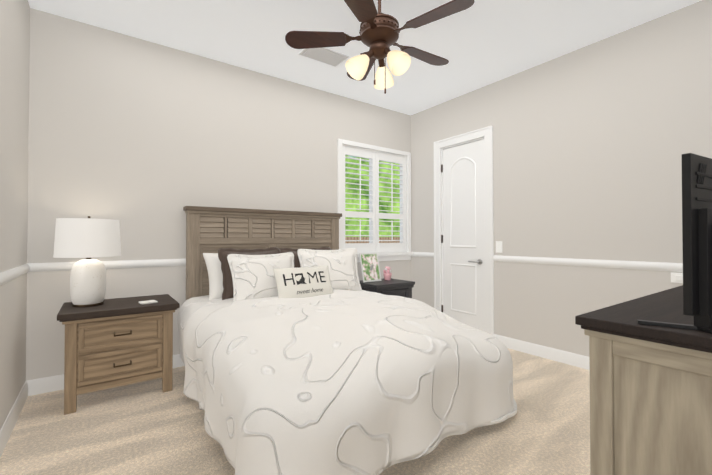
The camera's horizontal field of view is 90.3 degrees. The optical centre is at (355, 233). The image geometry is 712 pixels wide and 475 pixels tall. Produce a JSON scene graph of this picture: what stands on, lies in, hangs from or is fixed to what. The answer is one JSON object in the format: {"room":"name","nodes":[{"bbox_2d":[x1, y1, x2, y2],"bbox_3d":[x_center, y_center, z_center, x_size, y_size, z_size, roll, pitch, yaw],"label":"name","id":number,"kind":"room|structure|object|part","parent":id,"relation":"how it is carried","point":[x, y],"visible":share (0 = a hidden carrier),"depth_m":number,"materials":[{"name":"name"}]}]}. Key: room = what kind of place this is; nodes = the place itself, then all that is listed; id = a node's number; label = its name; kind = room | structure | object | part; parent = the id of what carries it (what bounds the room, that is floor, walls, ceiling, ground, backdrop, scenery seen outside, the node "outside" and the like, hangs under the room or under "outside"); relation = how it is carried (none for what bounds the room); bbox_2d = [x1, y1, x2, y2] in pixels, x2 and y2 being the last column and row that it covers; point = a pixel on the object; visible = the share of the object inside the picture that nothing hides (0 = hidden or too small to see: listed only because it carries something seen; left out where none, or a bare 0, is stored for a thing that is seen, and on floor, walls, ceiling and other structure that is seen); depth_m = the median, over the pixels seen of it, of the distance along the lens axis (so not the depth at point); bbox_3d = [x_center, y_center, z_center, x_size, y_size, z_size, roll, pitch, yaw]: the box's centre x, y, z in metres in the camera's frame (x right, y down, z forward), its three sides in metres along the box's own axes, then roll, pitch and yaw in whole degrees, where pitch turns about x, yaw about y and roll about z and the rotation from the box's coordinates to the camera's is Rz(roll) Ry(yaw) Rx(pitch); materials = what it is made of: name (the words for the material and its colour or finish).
{"room":"bedroom","nodes":[
{"label":"bedroom","id":0,"kind":"room"},
{"bbox_2d":[0,0,29,429],"bbox_3d":[-1.266,-0.252,0.960,0.120,2.700,3.620,1,-1,-36],"label":"wall","id":1,"kind":"structure","parent":0,"point":[14,68],"depth_m":2.05,"materials":[{"name":"grey paint"}]},
{"bbox_2d":[0,380,29,456],"bbox_3d":[-1.249,1.046,1.036,0.015,0.105,3.450,1,-1,-36],"label":"baseboard","id":2,"kind":"structure","parent":1,"relation":"attached to","point":[7,428],"depth_m":2.04,"materials":[{"name":"white paint"}]},
{"bbox_2d":[0,263,31,284],"bbox_3d":[-1.255,0.216,1.054,0.015,0.062,3.470,1,-1,-36],"label":"trim","id":3,"kind":"structure","parent":1,"relation":"attached to","point":[10,274],"depth_m":2.02,"materials":[{"name":"white"}]},
{"bbox_2d":[26,8,410,380],"bbox_3d":[-0.816,-0.219,3.594,3.940,2.700,0.120,1,-1,-36],"label":"wall","id":4,"kind":"structure","parent":0,"point":[144,142],"depth_m":2.91,"materials":[{"name":"grey paint"}]},
{"bbox_2d":[30,354,184,395],"bbox_3d":[-0.776,1.078,3.523,3.700,0.105,0.015,1,-1,-36],"label":"baseboard","id":5,"kind":"structure","parent":4,"relation":"attached to","point":[42,385],"depth_m":2.51,"materials":[{"name":"white paint"}]},
{"bbox_2d":[31,258,185,271],"bbox_3d":[-1.229,0.243,3.205,2.520,0.062,0.015,1,-1,-36],"label":"trim","id":6,"kind":"structure","parent":4,"relation":"attached to","point":[56,266],"depth_m":2.76,"materials":[{"name":"white wood"}]},
{"bbox_2d":[337,139,412,261],"bbox_3d":[0.219,-0.365,4.307,1.140,1.390,0.178,1,-1,-36],"label":"window shutters","id":7,"kind":"object","parent":4,"relation":"attached to","point":[375,155],"visible":0.92,"depth_m":4.30,"materials":[{"name":"white wood"}]},
{"bbox_2d":[0,348,589,474],"bbox_3d":[0.246,1.162,2.111,3.940,0.100,3.740,1,-1,-36],"label":"floor","id":8,"kind":"structure","parent":0,"point":[149,427],"depth_m":1.94,"materials":[{"name":"carpet"}]},
{"bbox_2d":[57,294,179,414],"bbox_3d":[-1.678,0.805,2.530,0.670,0.625,0.520,1,-1,-36],"label":"nightstand","id":9,"kind":"object","parent":8,"relation":"on","point":[114,342],"visible":1,"depth_m":2.35,"materials":[{"name":"brown wood"}]},
{"bbox_2d":[53,216,120,306],"bbox_3d":[-1.859,0.183,2.463,0.376,0.615,0.376,1,-1,-36],"label":"lamp","id":10,"kind":"object","parent":9,"relation":"on","point":[88,238],"visible":1,"depth_m":2.37,"materials":[{"name":"ceramic"}]},
{"bbox_2d":[139,300,157,303],"bbox_3d":[-1.485,0.486,2.532,0.080,0.011,0.100,-1,-1,42],"label":"notepad","id":11,"kind":"object","parent":9,"relation":"on","point":[148,302],"visible":1,"depth_m":2.52,"materials":[{"name":"white paper"}]},
{"bbox_2d":[177,206,516,474],"bbox_3d":[-0.212,0.440,2.585,1.822,1.357,2.180,1,-1,-36],"label":"bed","id":12,"kind":"object","parent":8,"relation":"on","point":[302,352],"visible":1,"depth_m":1.86,"materials":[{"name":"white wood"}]},
{"bbox_2d":[203,253,222,299],"bbox_3d":[-0.980,0.354,3.094,0.680,0.460,0.169,1,-25,-39],"label":"pillow","id":13,"kind":"object","parent":12,"relation":"on","point":[213,264],"depth_m":2.90,"materials":[{"name":"white fabric"}]},
{"bbox_2d":[218,247,280,299],"bbox_3d":[-0.869,0.338,3.009,0.564,0.461,0.134,1,-17,-40],"label":"pillow","id":14,"kind":"object","parent":12,"relation":"on","point":[225,282],"depth_m":2.88,"materials":[{"name":"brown fabric"}]},
{"bbox_3d":[-0.812,0.450,3.422,1.551,1.357,0.120,1,-1,-36],"label":"headboard","id":15,"kind":"part","parent":12,"relation":"part of","materials":[{"name":"brown wood"}]},
{"bbox_2d":[279,247,331,267],"bbox_3d":[-0.447,0.347,3.328,0.564,0.461,0.133,0,-17,-33],"label":"pillow","id":16,"kind":"object","parent":12,"relation":"on","point":[281,250],"depth_m":3.27,"materials":[{"name":"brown fabric"}]},
{"bbox_2d":[177,289,516,474],"bbox_3d":[-0.180,0.792,2.536,1.822,0.595,2.069,1,-1,-36],"label":"comforter","id":17,"kind":"object","parent":12,"relation":"on","point":[333,381],"depth_m":1.73,"materials":[{"name":"white fabric"}]},
{"bbox_2d":[360,278,414,297],"bbox_3d":[0.307,0.836,4.008,0.560,0.600,0.455,1,-1,-36],"label":"nightstand","id":18,"kind":"object","parent":8,"relation":"on","point":[398,287],"visible":0.21,"depth_m":3.87,"materials":[{"name":"brown wood"}]},
{"bbox_2d":[359,253,381,281],"bbox_3d":[0.163,0.375,4.025,0.260,0.322,0.089,1,-1,-36],"label":"picture frame","id":19,"kind":"object","parent":18,"relation":"on","point":[370,267],"visible":1,"depth_m":4.01,"materials":[{"name":"paper"}]},
{"bbox_2d":[383,266,391,279],"bbox_3d":[0.371,0.456,4.151,0.106,0.161,0.119,1,-1,-36],"label":"flower pot","id":20,"kind":"object","parent":18,"relation":"on","point":[387,274],"visible":1,"depth_m":4.12,"materials":[{"name":"pink ceramic"}]},
{"bbox_2d":[575,285,711,474],"bbox_3d":[1.665,0.694,1.445,1.746,0.820,0.697,1,-1,-36],"label":"dresser","id":21,"kind":"object","parent":8,"relation":"on","point":[650,399],"visible":0.92,"depth_m":1.10,"materials":[{"name":"brown wood"}]},
{"bbox_2d":[637,153,711,333],"bbox_3d":[1.276,0.027,1.197,0.800,0.504,0.238,0,-1,-29],"label":"tv","id":22,"kind":"object","parent":21,"relation":"on","point":[697,226],"visible":1,"depth_m":1.00,"materials":[{"name":"black plastic"}]},
{"bbox_2d":[28,0,701,114],"bbox_3d":[0.246,-1.637,2.146,3.940,0.100,3.740,1,-1,-36],"label":"ceiling","id":23,"kind":"structure","parent":0,"point":[477,44],"depth_m":2.76,"materials":[{"name":"white paint"}]},
{"bbox_2d":[299,47,348,66],"bbox_3d":[-0.280,-1.563,3.110,0.380,0.022,0.220,1,-1,-36],"label":"ceiling vent","id":24,"kind":"object","parent":23,"relation":"in","point":[325,55],"visible":0.85,"depth_m":3.10,"materials":[{"name":"white metal"}]},
{"bbox_2d":[285,0,474,93],"bbox_3d":[0.189,-1.240,2.278,1.119,0.690,1.157,1,-1,-36],"label":"ceiling fan","id":25,"kind":"object","parent":23,"relation":"hanging from","point":[379,32],"visible":1,"depth_m":2.20,"materials":[{"name":"brown wood"}]},
{"bbox_3d":[0.150,-1.352,2.258,0.260,0.465,0.260,1,-1,-36],"label":"motor","id":26,"kind":"part","parent":25,"relation":"part of","materials":[{"name":"brown metal"}]},
{"bbox_2d":[411,0,711,356],"bbox_3d":[1.828,-0.224,3.200,0.120,2.700,3.620,1,-1,-36],"label":"wall","id":27,"kind":"structure","parent":0,"point":[593,142],"depth_m":2.98,"materials":[{"name":"grey paint"}]},
{"bbox_2d":[411,252,433,257],"bbox_3d":[0.833,0.259,4.453,0.014,0.062,0.414,1,-1,-36],"label":"trim","id":28,"kind":"structure","parent":27,"relation":"attached to","point":[415,254],"depth_m":4.43,"materials":[{"name":"white"}]},
{"bbox_2d":[434,125,493,335],"bbox_3d":[1.219,0.010,3.995,0.167,2.252,0.785,1,-1,-36],"label":"door","id":29,"kind":"structure","parent":27,"relation":"in","point":[463,237],"depth_m":3.95,"materials":[{"name":"white wood"}]},
{"bbox_2d":[496,241,501,252],"bbox_3d":[1.453,0.131,3.602,0.009,0.116,0.072,1,-1,-36],"label":"switch plate","id":30,"kind":"object","parent":27,"relation":"attached to","point":[498,246],"visible":1,"depth_m":3.60,"materials":[{"name":"white plastic"}]},
{"bbox_2d":[494,334,589,369],"bbox_3d":[2.081,1.067,2.719,0.015,0.105,2.270,1,-1,-36],"label":"baseboard","id":31,"kind":"structure","parent":27,"relation":"attached to","point":[581,361],"depth_m":3.20,"materials":[{"name":"white paint"}]},
{"bbox_2d":[493,255,682,271],"bbox_3d":[2.081,0.237,2.729,0.015,0.062,2.270,1,-1,-36],"label":"trim","id":32,"kind":"structure","parent":27,"relation":"attached to","point":[640,265],"depth_m":2.89,"materials":[{"name":"white"}]},
{"bbox_2d":[671,272,682,282],"bbox_3d":[2.260,0.307,2.469,0.029,0.070,0.100,1,-1,-36],"label":"electrical outlet cover","id":33,"kind":"object","parent":27,"relation":"attached to","point":[676,277],"visible":0.48,"depth_m":2.47,"materials":[{"name":"white plastic"}]},
{"label":"outside","id":34,"kind":"structure","parent":0,"visible":0},
{"bbox_2d":[345,155,399,242],"bbox_3d":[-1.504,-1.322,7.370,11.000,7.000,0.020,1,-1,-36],"label":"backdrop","id":35,"kind":"structure","parent":34,"point":[353,222],"depth_m":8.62,"materials":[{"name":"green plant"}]}
]}

